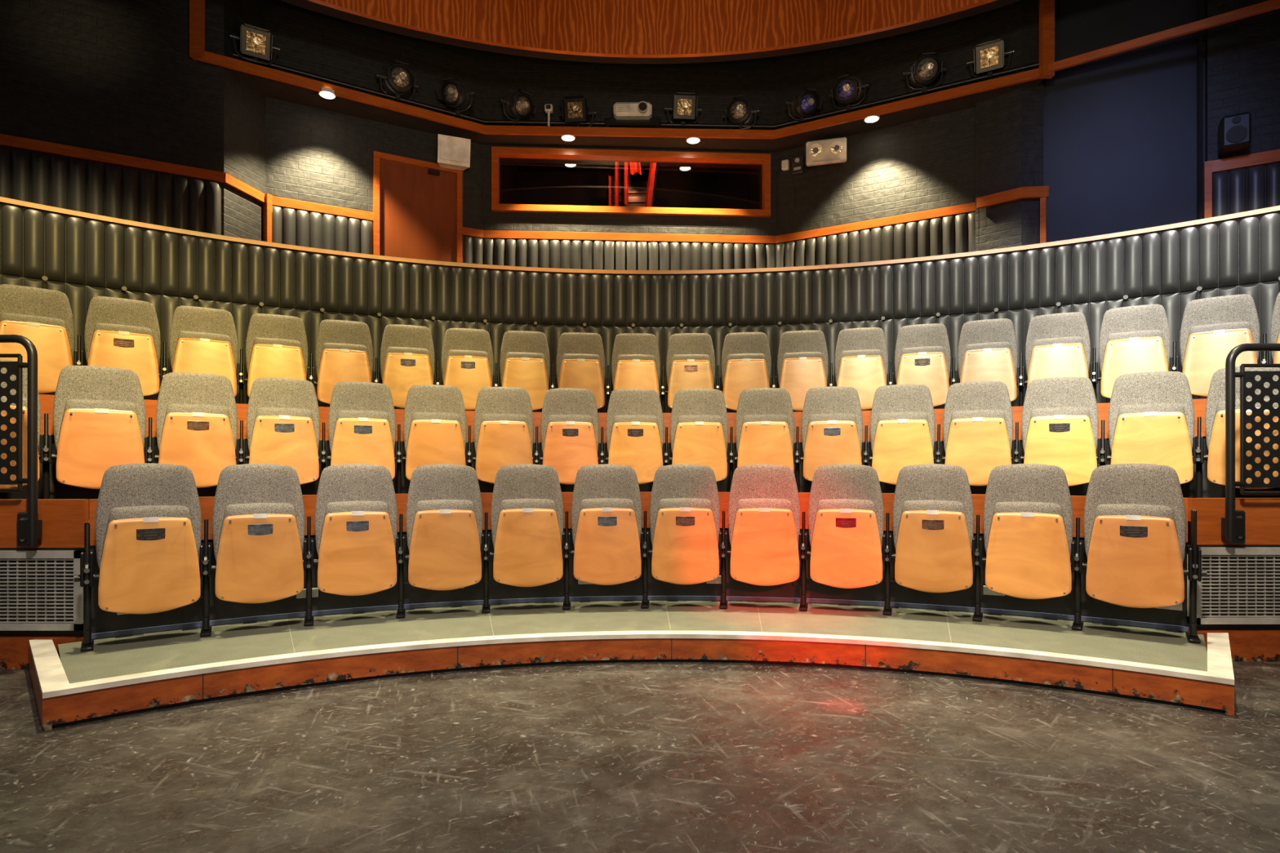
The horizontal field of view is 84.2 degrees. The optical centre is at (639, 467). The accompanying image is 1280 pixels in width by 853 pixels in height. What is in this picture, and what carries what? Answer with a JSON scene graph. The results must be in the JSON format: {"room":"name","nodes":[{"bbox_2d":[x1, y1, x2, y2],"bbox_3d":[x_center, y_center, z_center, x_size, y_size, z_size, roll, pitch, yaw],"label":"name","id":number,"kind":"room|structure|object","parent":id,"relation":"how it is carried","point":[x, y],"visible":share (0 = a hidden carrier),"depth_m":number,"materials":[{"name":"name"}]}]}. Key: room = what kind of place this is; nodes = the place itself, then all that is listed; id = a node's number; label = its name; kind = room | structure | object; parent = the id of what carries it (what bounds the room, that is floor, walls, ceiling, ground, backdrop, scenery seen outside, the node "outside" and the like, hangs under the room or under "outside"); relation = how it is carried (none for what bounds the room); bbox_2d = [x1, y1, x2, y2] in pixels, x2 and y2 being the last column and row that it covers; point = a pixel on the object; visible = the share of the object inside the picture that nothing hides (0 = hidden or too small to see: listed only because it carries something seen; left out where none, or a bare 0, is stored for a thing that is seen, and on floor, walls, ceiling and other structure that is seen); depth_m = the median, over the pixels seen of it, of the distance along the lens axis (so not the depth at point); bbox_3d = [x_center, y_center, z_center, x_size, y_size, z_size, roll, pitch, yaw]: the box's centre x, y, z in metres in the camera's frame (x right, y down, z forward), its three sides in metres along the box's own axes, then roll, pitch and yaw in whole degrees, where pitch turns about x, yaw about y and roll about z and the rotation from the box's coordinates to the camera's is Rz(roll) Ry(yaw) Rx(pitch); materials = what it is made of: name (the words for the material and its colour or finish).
{"room":"auditorium","nodes":[
{"label":"auditorium","id":0,"kind":"room"},
{"bbox_2d":[0,523,97,639],"bbox_3d":[-3.770,0.679,4.050,1.660,0.768,0.600,0,0,0],"label":"wall","id":1,"kind":"structure","parent":0,"point":[2,633],"depth_m":3.78,"materials":[{"name":"grey metal"}]},
{"bbox_2d":[0,334,42,546],"bbox_3d":[-3.866,-0.139,3.702,1.467,1.104,0.086,0,0,0],"label":"guard railing","id":2,"kind":"object","parent":1,"relation":"attached to","point":[29,528],"visible":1,"depth_m":3.68,"materials":[{"name":"black metal"}]},
{"bbox_2d":[0,550,84,631],"bbox_3d":[-3.770,0.648,3.752,1.660,0.420,0.045,0,0,0],"label":"air vent","id":3,"kind":"object","parent":1,"relation":"in","point":[77,624],"visible":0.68,"depth_m":3.74,"materials":[{"name":"metal"}]},
{"bbox_2d":[0,499,88,669],"bbox_3d":[-3.770,0.616,3.757,1.660,0.895,0.045,0,0,0],"label":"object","id":4,"kind":"structure","parent":1,"relation":"attached to","point":[64,521],"depth_m":3.74,"materials":[{"name":"orange wood"}]},
{"bbox_2d":[0,0,483,240],"bbox_3d":[-4.472,-2.887,6.272,6.436,3.900,0.506,0,0,-34],"label":"wall","id":5,"kind":"structure","parent":0,"point":[119,77],"depth_m":6.44,"materials":[{"name":"black paint"}]},
{"bbox_2d":[373,151,462,262],"bbox_3d":[-2.376,-2.147,7.628,0.929,2.320,0.080,0,0,-28],"label":"door","id":6,"kind":"structure","parent":5,"relation":"in","point":[418,204],"depth_m":7.64,"materials":[{"name":"brown wood"}]},
{"bbox_2d":[437,133,471,170],"bbox_3d":[-2.030,-3.402,7.685,0.339,0.302,0.308,0,0,-21],"label":"loudspeaker","id":7,"kind":"object","parent":5,"relation":"attached to","point":[453,152],"visible":1,"depth_m":7.57,"materials":[{"name":"white plastic"}]},
{"bbox_2d":[226,67,1044,152],"bbox_3d":[-0.085,-3.667,7.302,7.735,0.040,1.784,0,0,-2],"label":"soffit","id":8,"kind":"structure","parent":5,"relation":"attached to","point":[270,88],"depth_m":7.58,"materials":[{"name":"black paint"}]},
{"bbox_2d":[318,87,336,99],"bbox_3d":[-3.040,-3.639,6.890,0.156,0.036,0.156,0,0,0],"label":"recessed light","id":9,"kind":"object","parent":8,"relation":"attached to","point":[326,93],"visible":1,"depth_m":6.86,"materials":[{"name":"white glass"}]},
{"bbox_2d":[544,103,553,126],"bbox_3d":[-1.010,-3.852,7.845,0.090,0.330,0.080,0,0,0],"label":"sensor","id":10,"kind":"object","parent":8,"relation":"on","point":[548,108],"visible":0.77,"depth_m":7.83,"materials":[{"name":"white plastic"}]},
{"bbox_2d":[560,134,575,141],"bbox_3d":[-0.790,-3.639,7.790,0.156,0.036,0.156,0,0,0],"label":"recessed light","id":11,"kind":"object","parent":8,"relation":"attached to","point":[565,137],"visible":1,"depth_m":7.78,"materials":[{"name":"white plastic"}]},
{"bbox_2d":[232,52,1039,129],"bbox_3d":[-0.097,-3.763,7.223,7.887,0.171,1.389,0,0,-2],"label":"bar","id":12,"kind":"object","parent":8,"relation":"attached to","point":[1015,69],"visible":0.74,"depth_m":7.43,"materials":[{"name":"black metal"}]},
{"bbox_2d":[230,23,279,66],"bbox_3d":[-3.573,-3.952,6.586,0.410,0.346,0.432,0,0,-31],"label":"spotlight","id":13,"kind":"object","parent":12,"relation":"on","point":[256,42],"visible":1,"depth_m":6.53,"materials":[{"name":"black metal"}]},
{"bbox_2d":[376,60,417,101],"bbox_3d":[-2.504,-3.995,7.331,0.410,0.376,0.388,0,0,-31],"label":"spotlight","id":14,"kind":"object","parent":12,"relation":"on","point":[397,79],"visible":1,"depth_m":7.24,"materials":[{"name":"black metal"}]},
{"bbox_2d":[436,77,475,116],"bbox_3d":[-1.974,-4.004,7.657,0.410,0.394,0.399,0,0,19],"label":"spotlight","id":15,"kind":"object","parent":12,"relation":"on","point":[454,94],"visible":1,"depth_m":7.57,"materials":[{"name":"black metal"}]},
{"bbox_2d":[499,88,536,125],"bbox_3d":[-1.350,-3.997,7.848,0.410,0.379,0.407,0,0,-37],"label":"spotlight","id":16,"kind":"object","parent":12,"relation":"on","point":[517,105],"visible":0.98,"depth_m":7.76,"materials":[{"name":"black metal"}]},
{"bbox_2d":[560,94,596,126],"bbox_3d":[-0.696,-3.913,7.833,0.410,0.320,0.421,0,0,7],"label":"spotlight","id":17,"kind":"object","parent":12,"relation":"on","point":[576,109],"visible":0.85,"depth_m":7.73,"materials":[{"name":"black metal"}]},
{"bbox_2d":[604,101,660,128],"bbox_3d":[-0.080,-3.865,7.870,0.620,0.265,0.360,0,0,0],"label":"projector","id":18,"kind":"object","parent":12,"relation":"on","point":[626,114],"visible":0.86,"depth_m":7.73,"materials":[{"name":"white plastic"}]},
{"bbox_2d":[664,92,701,128],"bbox_3d":[0.483,-3.977,7.871,0.410,0.340,0.429,0,0,-4],"label":"spotlight","id":19,"kind":"object","parent":12,"relation":"on","point":[684,108],"visible":0.96,"depth_m":7.78,"materials":[{"name":"black metal"}]},
{"bbox_2d":[722,94,759,129],"bbox_3d":[1.127,-3.963,7.930,0.410,0.361,0.384,0,0,19],"label":"spotlight","id":20,"kind":"object","parent":12,"relation":"on","point":[740,111],"visible":0.95,"depth_m":7.82,"materials":[{"name":"black metal"}]},
{"bbox_2d":[785,86,822,123],"bbox_3d":[1.794,-3.987,7.785,0.410,0.361,0.406,0,0,-14],"label":"spotlight","id":21,"kind":"object","parent":12,"relation":"on","point":[801,104],"visible":1,"depth_m":7.69,"materials":[{"name":"black metal"}]},
{"bbox_2d":[829,71,868,111],"bbox_3d":[2.222,-4.002,7.546,0.410,0.389,0.407,0,0,32],"label":"spotlight","id":22,"kind":"object","parent":12,"relation":"on","point":[848,90],"visible":0.98,"depth_m":7.47,"materials":[{"name":"black metal"}]},
{"bbox_2d":[902,52,946,93],"bbox_3d":[2.887,-4.003,7.186,0.410,0.392,0.403,0,0,11],"label":"spotlight","id":23,"kind":"object","parent":12,"relation":"on","point":[927,68],"visible":1,"depth_m":7.09,"materials":[{"name":"black metal"}]},
{"bbox_2d":[967,38,1013,79],"bbox_3d":[3.395,-3.980,6.875,0.410,0.347,0.432,0,0,29],"label":"spotlight","id":24,"kind":"object","parent":12,"relation":"on","point":[988,57],"visible":0.96,"depth_m":6.81,"materials":[{"name":"black metal"}]},
{"bbox_2d":[686,137,700,143],"bbox_3d":[0.590,-3.639,7.850,0.156,0.036,0.156,0,0,0],"label":"recessed light","id":25,"kind":"object","parent":8,"relation":"attached to","point":[691,140],"visible":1,"depth_m":7.83,"materials":[{"name":"white plastic"}]},
{"bbox_2d":[863,115,879,123],"bbox_3d":[2.410,-3.639,7.370,0.156,0.036,0.156,0,0,0],"label":"recessed light","id":26,"kind":"object","parent":8,"relation":"attached to","point":[873,118],"visible":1,"depth_m":7.36,"materials":[{"name":"white plastic"}]},
{"bbox_2d":[189,0,1279,139],"bbox_3d":[1.278,-4.224,6.680,10.308,1.225,2.324,0,0,8],"label":"trim","id":27,"kind":"structure","parent":5,"relation":"attached to","point":[1047,65],"depth_m":6.78,"materials":[{"name":"orange wood"}]},
{"bbox_2d":[483,50,775,235],"bbox_3d":[-0.104,-2.887,8.160,3.346,3.900,0.120,0,0,-3],"label":"wall","id":28,"kind":"structure","parent":0,"point":[602,85],"depth_m":8.10,"materials":[{"name":"black paint"}]},
{"bbox_2d":[491,146,770,217],"bbox_3d":[-0.086,-3.252,8.126,3.176,0.710,0.150,0,0,-3],"label":"window","id":29,"kind":"structure","parent":28,"relation":"in","point":[763,160],"depth_m":8.07,"materials":[{"name":"orange wood"}]},
{"bbox_2d":[0,145,1279,270],"bbox_3d":[0.002,-2.111,6.364,14.387,0.948,3.655,0,0,0],"label":"wainscot","id":30,"kind":"structure","parent":28,"relation":"attached to","point":[87,186],"depth_m":7.17,"materials":[{"name":"grey fabric"}]},
{"bbox_2d":[0,133,1279,244],"bbox_3d":[0.000,-1.855,6.367,14.400,1.636,3.666,0,0,0],"label":"trim","id":31,"kind":"structure","parent":28,"relation":"attached to","point":[1211,166],"depth_m":6.93,"materials":[{"name":"orange wood"}]},
{"bbox_2d":[499,158,761,208],"bbox_3d":[-0.100,-3.037,9.055,3.300,2.200,1.790,0,0,0],"label":"control room","id":32,"kind":"structure","parent":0,"point":[522,181],"depth_m":9.90,"materials":[{"name":"black glass"}]},
{"bbox_2d":[607,179,654,207],"bbox_3d":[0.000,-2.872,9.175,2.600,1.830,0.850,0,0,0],"label":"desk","id":33,"kind":"object","parent":32,"relation":"on","point":[637,188],"visible":0.06,"depth_m":9.30,"materials":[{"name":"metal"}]},
{"bbox_2d":[608,161,656,207],"bbox_3d":[-0.086,-3.537,8.975,0.646,0.800,0.137,0,0,12],"label":"curtain","id":34,"kind":"object","parent":32,"relation":"hanging from","point":[634,166],"visible":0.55,"depth_m":9.01,"materials":[{"name":"red fabric"}]},
{"bbox_2d":[0,600,1279,852],"bbox_3d":[0.000,1.063,1.750,16.000,0.001,13.500,0,0,0],"label":"floor","id":35,"kind":"structure","parent":0,"point":[638,757],"depth_m":2.54,"materials":[{"name":"grey concrete"}]},
{"bbox_2d":[29,600,1234,731],"bbox_3d":[0.011,0.984,3.856,6.438,0.158,2.015,0,0,0],"label":"platform","id":36,"kind":"object","parent":35,"relation":"on","point":[140,673],"visible":0.99,"depth_m":3.72,"materials":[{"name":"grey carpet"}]},
{"bbox_2d":[74,462,201,651],"bbox_3d":[-2.601,0.443,3.692,0.540,0.933,0.287,0,0,-37],"label":"seat","id":37,"kind":"object","parent":36,"relation":"on","point":[148,526],"visible":1,"depth_m":3.64,"materials":[{"name":"brown wood"}]},
{"bbox_2d":[199,463,305,636],"bbox_3d":[-2.179,0.443,3.979,0.540,0.933,0.287,0,0,-30],"label":"seat","id":38,"kind":"object","parent":36,"relation":"on","point":[258,519],"visible":0.99,"depth_m":3.92,"materials":[{"name":"brown wood"}]},
{"bbox_2d":[302,463,397,626],"bbox_3d":[-1.727,0.443,4.216,0.540,0.933,0.287,0,0,-24],"label":"seat","id":39,"kind":"object","parent":36,"relation":"on","point":[356,520],"visible":0.96,"depth_m":4.16,"materials":[{"name":"brown wood"}]},
{"bbox_2d":[395,463,482,617],"bbox_3d":[-1.254,0.443,4.402,0.540,0.933,0.287,0,0,-17],"label":"seat","id":40,"kind":"object","parent":36,"relation":"on","point":[444,517],"visible":0.99,"depth_m":4.33,"materials":[{"name":"brown wood"}]},
{"bbox_2d":[480,463,563,613],"bbox_3d":[-0.760,0.443,4.534,0.540,0.933,0.287,0,0,-11],"label":"seat","id":41,"kind":"object","parent":36,"relation":"on","point":[526,517],"visible":0.99,"depth_m":4.45,"materials":[{"name":"brown wood"}]},
{"bbox_2d":[561,464,642,609],"bbox_3d":[-0.256,0.443,4.610,0.540,0.933,0.287,0,0,-5],"label":"seat","id":42,"kind":"object","parent":36,"relation":"on","point":[606,515],"visible":0.99,"depth_m":4.52,"materials":[{"name":"brown wood"}]},
{"bbox_2d":[640,464,719,608],"bbox_3d":[0.253,0.443,4.630,0.540,0.933,0.287,0,0,2],"label":"seat","id":43,"kind":"object","parent":36,"relation":"on","point":[685,504],"visible":0.99,"depth_m":4.53,"materials":[{"name":"brown wood"}]},
{"bbox_2d":[718,464,799,608],"bbox_3d":[0.762,0.443,4.592,0.540,0.933,0.287,0,0,8],"label":"seat","id":44,"kind":"object","parent":36,"relation":"on","point":[764,505],"visible":1,"depth_m":4.50,"materials":[{"name":"brown wood"}]},
{"bbox_2d":[798,463,884,611],"bbox_3d":[1.263,0.443,4.499,0.540,0.933,0.287,0,0,15],"label":"seat","id":45,"kind":"object","parent":36,"relation":"on","point":[846,514],"visible":0.99,"depth_m":4.41,"materials":[{"name":"brown wood"}]},
{"bbox_2d":[881,463,973,615],"bbox_3d":[1.751,0.443,4.349,0.540,0.933,0.287,0,0,21],"label":"seat","id":46,"kind":"object","parent":36,"relation":"on","point":[933,515],"visible":1,"depth_m":4.26,"materials":[{"name":"brown wood"}]},
{"bbox_2d":[971,463,1073,621],"bbox_3d":[2.218,0.443,4.147,0.540,0.933,0.287,0,0,28],"label":"seat","id":47,"kind":"object","parent":36,"relation":"on","point":[1028,520],"visible":1,"depth_m":4.07,"materials":[{"name":"brown wood"}]},
{"bbox_2d":[1070,463,1186,630],"bbox_3d":[2.661,0.443,3.893,0.540,0.933,0.287,0,0,34],"label":"seat","id":48,"kind":"object","parent":36,"relation":"on","point":[1135,522],"visible":0.99,"depth_m":3.81,"materials":[{"name":"brown wood"}]},
{"bbox_2d":[1182,508,1207,643],"bbox_3d":[2.927,0.564,3.749,0.100,0.690,0.220,0,0,34],"label":"bracket","id":49,"kind":"object","parent":36,"relation":"on","point":[1194,572],"visible":0.96,"depth_m":3.69,"materials":[{"name":"black metal"}]},
{"bbox_2d":[0,394,1279,639],"bbox_3d":[0.172,0.228,5.404,10.405,1.370,3.320,0,0,0],"label":"tier","id":50,"kind":"object","parent":35,"relation":"on","point":[104,624],"visible":0.2,"depth_m":4.62,"materials":[{"name":"orange wood"}]},
{"bbox_2d":[0,359,40,488],"bbox_3d":[-3.748,-0.172,4.017,0.540,0.933,0.287,0,0,-44],"label":"seat","id":51,"kind":"object","parent":50,"relation":"on","point":[3,384],"visible":0.27,"depth_m":4.07,"materials":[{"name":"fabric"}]},
{"bbox_2d":[0,284,75,393],"bbox_3d":[-4.263,-0.811,4.915,0.540,0.933,0.287,0,0,-42],"label":"seat","id":52,"kind":"object","parent":50,"relation":"on","point":[44,317],"visible":0.62,"depth_m":4.92,"materials":[{"name":"wood"}]},
{"bbox_2d":[38,365,146,499],"bbox_3d":[-3.367,-0.172,4.361,0.540,0.933,0.287,0,0,-40],"label":"seat","id":53,"kind":"object","parent":50,"relation":"on","point":[100,414],"visible":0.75,"depth_m":4.30,"materials":[{"name":"wood"}]},
{"bbox_2d":[74,296,160,395],"bbox_3d":[-3.872,-0.811,5.246,0.540,0.933,0.287,0,0,-37],"label":"seat","id":54,"kind":"object","parent":50,"relation":"on","point":[122,333],"visible":0.62,"depth_m":5.23,"materials":[{"name":"wood"}]},
{"bbox_2d":[144,372,237,488],"bbox_3d":[-2.959,-0.172,4.667,0.540,0.933,0.287,0,0,-33],"label":"seat","id":55,"kind":"object","parent":50,"relation":"on","point":[197,413],"visible":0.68,"depth_m":4.62,"materials":[{"name":"wood"}]},
{"bbox_2d":[159,305,238,396],"bbox_3d":[-3.455,-0.811,5.546,0.540,0.933,0.287,0,0,-33],"label":"seat","id":56,"kind":"object","parent":50,"relation":"on","point":[202,340],"visible":0.6,"depth_m":5.52,"materials":[{"name":"grey fabric"}]},
{"bbox_2d":[235,313,308,404],"bbox_3d":[-3.018,-0.811,5.812,0.540,0.933,0.287,0,0,-28],"label":"seat","id":57,"kind":"object","parent":50,"relation":"on","point":[277,345],"visible":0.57,"depth_m":5.77,"materials":[{"name":"grey fabric"}]},
{"bbox_2d":[235,377,319,484],"bbox_3d":[-2.523,-0.172,4.936,0.540,0.933,0.287,0,0,-28],"label":"seat","id":58,"kind":"object","parent":50,"relation":"on","point":[283,415],"visible":0.73,"depth_m":4.89,"materials":[{"name":"wood"}]},
{"bbox_2d":[307,319,373,404],"bbox_3d":[-2.560,-0.811,6.043,0.540,0.933,0.287,0,0,-24],"label":"seat","id":59,"kind":"object","parent":50,"relation":"on","point":[344,353],"visible":0.65,"depth_m":5.99,"materials":[{"name":"grey fabric"}]},
{"bbox_2d":[318,382,395,479],"bbox_3d":[-2.064,-0.172,5.162,0.540,0.933,0.287,0,0,-23],"label":"seat","id":60,"kind":"object","parent":50,"relation":"on","point":[362,421],"visible":0.67,"depth_m":5.11,"materials":[{"name":"wood"}]},
{"bbox_2d":[373,324,435,408],"bbox_3d":[-2.085,-0.811,6.238,0.540,0.933,0.287,0,0,-19],"label":"seat","id":61,"kind":"object","parent":50,"relation":"on","point":[407,356],"visible":0.66,"depth_m":6.18,"materials":[{"name":"grey fabric"}]},
{"bbox_2d":[394,384,466,493],"bbox_3d":[-1.585,-0.172,5.346,0.540,0.933,0.287,0,0,-19],"label":"seat","id":62,"kind":"object","parent":50,"relation":"on","point":[435,427],"visible":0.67,"depth_m":5.29,"materials":[{"name":"brown wood"}]},
{"bbox_2d":[435,328,493,409],"bbox_3d":[-1.596,-0.811,6.395,0.540,0.933,0.287,0,0,-15],"label":"seat","id":63,"kind":"object","parent":50,"relation":"on","point":[467,353],"visible":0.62,"depth_m":6.33,"materials":[{"name":"grey fabric"}]},
{"bbox_2d":[465,386,533,484],"bbox_3d":[-1.094,-0.172,5.485,0.540,0.933,0.287,0,0,-13],"label":"seat","id":64,"kind":"object","parent":50,"relation":"on","point":[504,420],"visible":0.82,"depth_m":5.41,"materials":[{"name":"brown wood"}]},
{"bbox_2d":[493,330,550,410],"bbox_3d":[-1.097,-0.811,6.514,0.540,0.933,0.287,0,0,-11],"label":"seat","id":65,"kind":"object","parent":50,"relation":"on","point":[524,357],"visible":0.66,"depth_m":6.44,"materials":[{"name":"grey fabric"}]},
{"bbox_2d":[532,387,599,484],"bbox_3d":[-0.591,-0.172,5.579,0.540,0.933,0.287,0,0,-7],"label":"seat","id":66,"kind":"object","parent":50,"relation":"on","point":[570,424],"visible":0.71,"depth_m":5.49,"materials":[{"name":"brown wood"}]},
{"bbox_2d":[549,332,605,408],"bbox_3d":[-0.591,-0.811,6.593,0.540,0.933,0.287,0,0,-6],"label":"seat","id":67,"kind":"object","parent":50,"relation":"on","point":[580,362],"visible":0.65,"depth_m":6.51,"materials":[{"name":"grey fabric"}]},
{"bbox_2d":[597,388,663,484],"bbox_3d":[-0.080,-0.172,5.625,0.540,0.933,0.287,0,0,-3],"label":"seat","id":68,"kind":"object","parent":50,"relation":"on","point":[634,428],"visible":0.73,"depth_m":5.53,"materials":[{"name":"brown wood"}]},
{"bbox_2d":[604,333,660,413],"bbox_3d":[-0.078,-0.811,6.632,0.540,0.933,0.287,0,0,-2],"label":"seat","id":69,"kind":"object","parent":50,"relation":"on","point":[635,358],"visible":0.62,"depth_m":6.56,"materials":[{"name":"grey fabric"}]},
{"bbox_2d":[0,196,1279,413],"bbox_3d":[0.172,-1.149,5.645,11.562,1.623,3.054,0,0,0],"label":"parapet","id":70,"kind":"object","parent":50,"relation":"on","point":[83,256],"visible":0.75,"depth_m":6.31,"materials":[{"name":"grey leather"}]},
{"bbox_2d":[658,333,715,413],"bbox_3d":[0.434,-0.811,6.632,0.540,0.933,0.287,0,0,3],"label":"seat","id":71,"kind":"object","parent":50,"relation":"on","point":[691,357],"visible":0.7,"depth_m":6.56,"materials":[{"name":"grey fabric"}]},
{"bbox_2d":[662,388,728,481],"bbox_3d":[0.430,-0.172,5.626,0.540,0.933,0.287,0,0,4],"label":"seat","id":72,"kind":"object","parent":50,"relation":"on","point":[699,422],"visible":0.74,"depth_m":5.53,"materials":[{"name":"brown wood"}]},
{"bbox_2d":[715,332,771,410],"bbox_3d":[0.946,-0.811,6.592,0.540,0.933,0.287,0,0,7],"label":"seat","id":73,"kind":"object","parent":50,"relation":"on","point":[746,363],"visible":0.7,"depth_m":6.50,"materials":[{"name":"wood"}]},
{"bbox_2d":[726,387,794,491],"bbox_3d":[0.941,-0.172,5.577,0.540,0.933,0.287,0,0,8],"label":"seat","id":74,"kind":"object","parent":50,"relation":"on","point":[764,419],"visible":0.7,"depth_m":5.49,"materials":[{"name":"brown wood"}]},
{"bbox_2d":[770,330,828,411],"bbox_3d":[1.453,-0.811,6.511,0.540,0.933,0.287,0,0,11],"label":"seat","id":75,"kind":"object","parent":50,"relation":"on","point":[802,358],"visible":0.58,"depth_m":6.42,"materials":[{"name":"wood"}]},
{"bbox_2d":[793,386,862,492],"bbox_3d":[1.443,-0.172,5.484,0.540,0.933,0.287,0,0,14],"label":"seat","id":76,"kind":"object","parent":50,"relation":"on","point":[832,419],"visible":0.75,"depth_m":5.40,"materials":[{"name":"brown wood"}]},
{"bbox_2d":[827,327,888,409],"bbox_3d":[1.952,-0.811,6.391,0.540,0.933,0.287,0,0,16],"label":"seat","id":77,"kind":"object","parent":50,"relation":"on","point":[861,355],"visible":0.65,"depth_m":6.31,"materials":[{"name":"grey fabric"}]},
{"bbox_2d":[861,384,935,484],"bbox_3d":[1.935,-0.172,5.345,0.540,0.933,0.287,0,0,19],"label":"seat","id":78,"kind":"object","parent":50,"relation":"on","point":[903,423],"visible":0.76,"depth_m":5.26,"materials":[{"name":"brown wood"}]},
{"bbox_2d":[887,323,951,407],"bbox_3d":[2.439,-0.811,6.234,0.540,0.933,0.287,0,0,21],"label":"seat","id":79,"kind":"object","parent":50,"relation":"on","point":[922,356],"visible":0.78,"depth_m":6.15,"materials":[{"name":"grey fabric"}]},
{"bbox_2d":[933,381,1013,485],"bbox_3d":[2.412,-0.172,5.161,0.540,0.933,0.287,0,0,25],"label":"seat","id":80,"kind":"object","parent":50,"relation":"on","point":[978,420],"visible":0.76,"depth_m":5.08,"materials":[{"name":"beige wood"}]},
{"bbox_2d":[949,318,1017,401],"bbox_3d":[2.914,-0.811,6.038,0.540,0.933,0.287,0,0,25],"label":"seat","id":81,"kind":"object","parent":50,"relation":"on","point":[988,351],"visible":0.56,"depth_m":5.97,"materials":[{"name":"grey fabric"}]},
{"bbox_2d":[1016,311,1090,406],"bbox_3d":[3.371,-0.811,5.806,0.540,0.933,0.287,0,0,29],"label":"seat","id":82,"kind":"object","parent":50,"relation":"on","point":[1057,344],"visible":0.62,"depth_m":5.75,"materials":[{"name":"grey fabric"}]},
{"bbox_2d":[1010,377,1098,486],"bbox_3d":[2.871,-0.172,4.933,0.540,0.933,0.287,0,0,30],"label":"seat","id":83,"kind":"object","parent":50,"relation":"on","point":[1060,424],"visible":0.75,"depth_m":4.85,"materials":[{"name":"wood"}]},
{"bbox_2d":[1088,303,1170,398],"bbox_3d":[3.810,-0.811,5.538,0.540,0.933,0.287,0,0,33],"label":"seat","id":84,"kind":"object","parent":50,"relation":"on","point":[1136,339],"visible":0.73,"depth_m":5.48,"materials":[{"name":"grey fabric"}]},
{"bbox_2d":[1096,371,1195,484],"bbox_3d":[3.308,-0.172,4.664,0.540,0.933,0.287,0,0,34],"label":"seat","id":85,"kind":"object","parent":50,"relation":"on","point":[1151,415],"visible":0.7,"depth_m":4.59,"materials":[{"name":"grey fabric"}]},
{"bbox_2d":[1169,293,1260,396],"bbox_3d":[4.226,-0.811,5.238,0.540,0.933,0.287,0,0,38],"label":"seat","id":86,"kind":"object","parent":50,"relation":"on","point":[1211,327],"visible":0.69,"depth_m":5.18,"materials":[{"name":"beige wood"}]},
{"bbox_2d":[1191,366,1279,497],"bbox_3d":[3.716,-0.172,4.358,0.540,0.933,0.287,0,0,40],"label":"seat","id":87,"kind":"object","parent":50,"relation":"on","point":[1215,414],"visible":0.59,"depth_m":4.35,"materials":[{"name":"grey fabric"}]},
{"bbox_2d":[1258,292,1279,364],"bbox_3d":[4.616,-0.811,4.907,0.540,0.933,0.287,0,0,43],"label":"seat","id":88,"kind":"object","parent":50,"relation":"on","point":[1275,321],"visible":0.37,"depth_m":5.01,"materials":[{"name":"grey fabric"}]},
{"bbox_2d":[775,0,1279,251],"bbox_3d":[4.381,-2.887,6.544,6.528,3.900,0.295,0,0,31],"label":"wall","id":89,"kind":"structure","parent":0,"point":[995,145],"depth_m":7.24,"materials":[{"name":"black paint"}]},
{"bbox_2d":[781,154,804,209],"bbox_3d":[1.736,-3.232,8.051,0.255,0.590,0.085,0,0,30],"label":"control box","id":90,"kind":"object","parent":89,"relation":"attached to","point":[797,167],"visible":1,"depth_m":8.01,"materials":[{"name":"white plastic"}]},
{"bbox_2d":[805,137,846,166],"bbox_3d":[2.040,-3.467,7.763,0.430,0.254,0.214,0,0,15],"label":"emergency light","id":91,"kind":"object","parent":89,"relation":"attached to","point":[828,151],"visible":1,"depth_m":7.73,"materials":[{"name":"white plastic"}]},
{"bbox_2d":[1043,0,1204,242],"bbox_3d":[4.403,-2.862,6.591,1.355,3.950,0.146,0,0,28],"label":"panel","id":92,"kind":"object","parent":89,"relation":"attached to","point":[1124,132],"visible":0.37,"depth_m":6.55,"materials":[{"name":"blue fabric"}]},
{"bbox_2d":[1217,111,1251,155],"bbox_3d":[5.068,-2.837,6.050,0.200,0.270,0.270,0,0,32],"label":"loudspeaker","id":93,"kind":"object","parent":89,"relation":"attached to","point":[1234,131],"visible":1,"depth_m":5.95,"materials":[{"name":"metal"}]},
{"bbox_2d":[1177,520,1279,632],"bbox_3d":[3.815,0.679,4.200,1.570,0.768,0.600,0,0,0],"label":"wall","id":94,"kind":"structure","parent":0,"point":[1186,624],"depth_m":3.93,"materials":[{"name":"grey metal"}]},
{"bbox_2d":[1186,497,1279,662],"bbox_3d":[3.815,0.616,3.908,1.570,0.895,0.045,0,0,0],"label":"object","id":95,"kind":"structure","parent":94,"relation":"attached to","point":[1262,515],"depth_m":3.89,"materials":[{"name":"orange wood"}]},
{"bbox_2d":[1186,546,1279,624],"bbox_3d":[3.815,0.648,3.902,1.570,0.420,0.045,0,0,0],"label":"air vent","id":96,"kind":"object","parent":94,"relation":"in","point":[1201,620],"visible":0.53,"depth_m":3.89,"materials":[{"name":"metal"}]},
{"bbox_2d":[1221,343,1279,543],"bbox_3d":[3.885,-0.130,3.852,1.431,1.085,0.086,0,0,0],"label":"guard railing","id":97,"kind":"object","parent":94,"relation":"attached to","point":[1233,526],"visible":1,"depth_m":3.83,"materials":[{"name":"black metal"}]},
{"label":"ceiling","id":98,"kind":"structure","parent":0,"visible":0},
{"bbox_2d":[280,0,1022,63],"bbox_3d":[0.100,-4.337,3.360,12.059,0.980,7.979,0,0,0],"label":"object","id":99,"kind":"structure","parent":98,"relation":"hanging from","point":[596,31],"depth_m":6.52,"materials":[{"name":"brown wood"}]}
]}

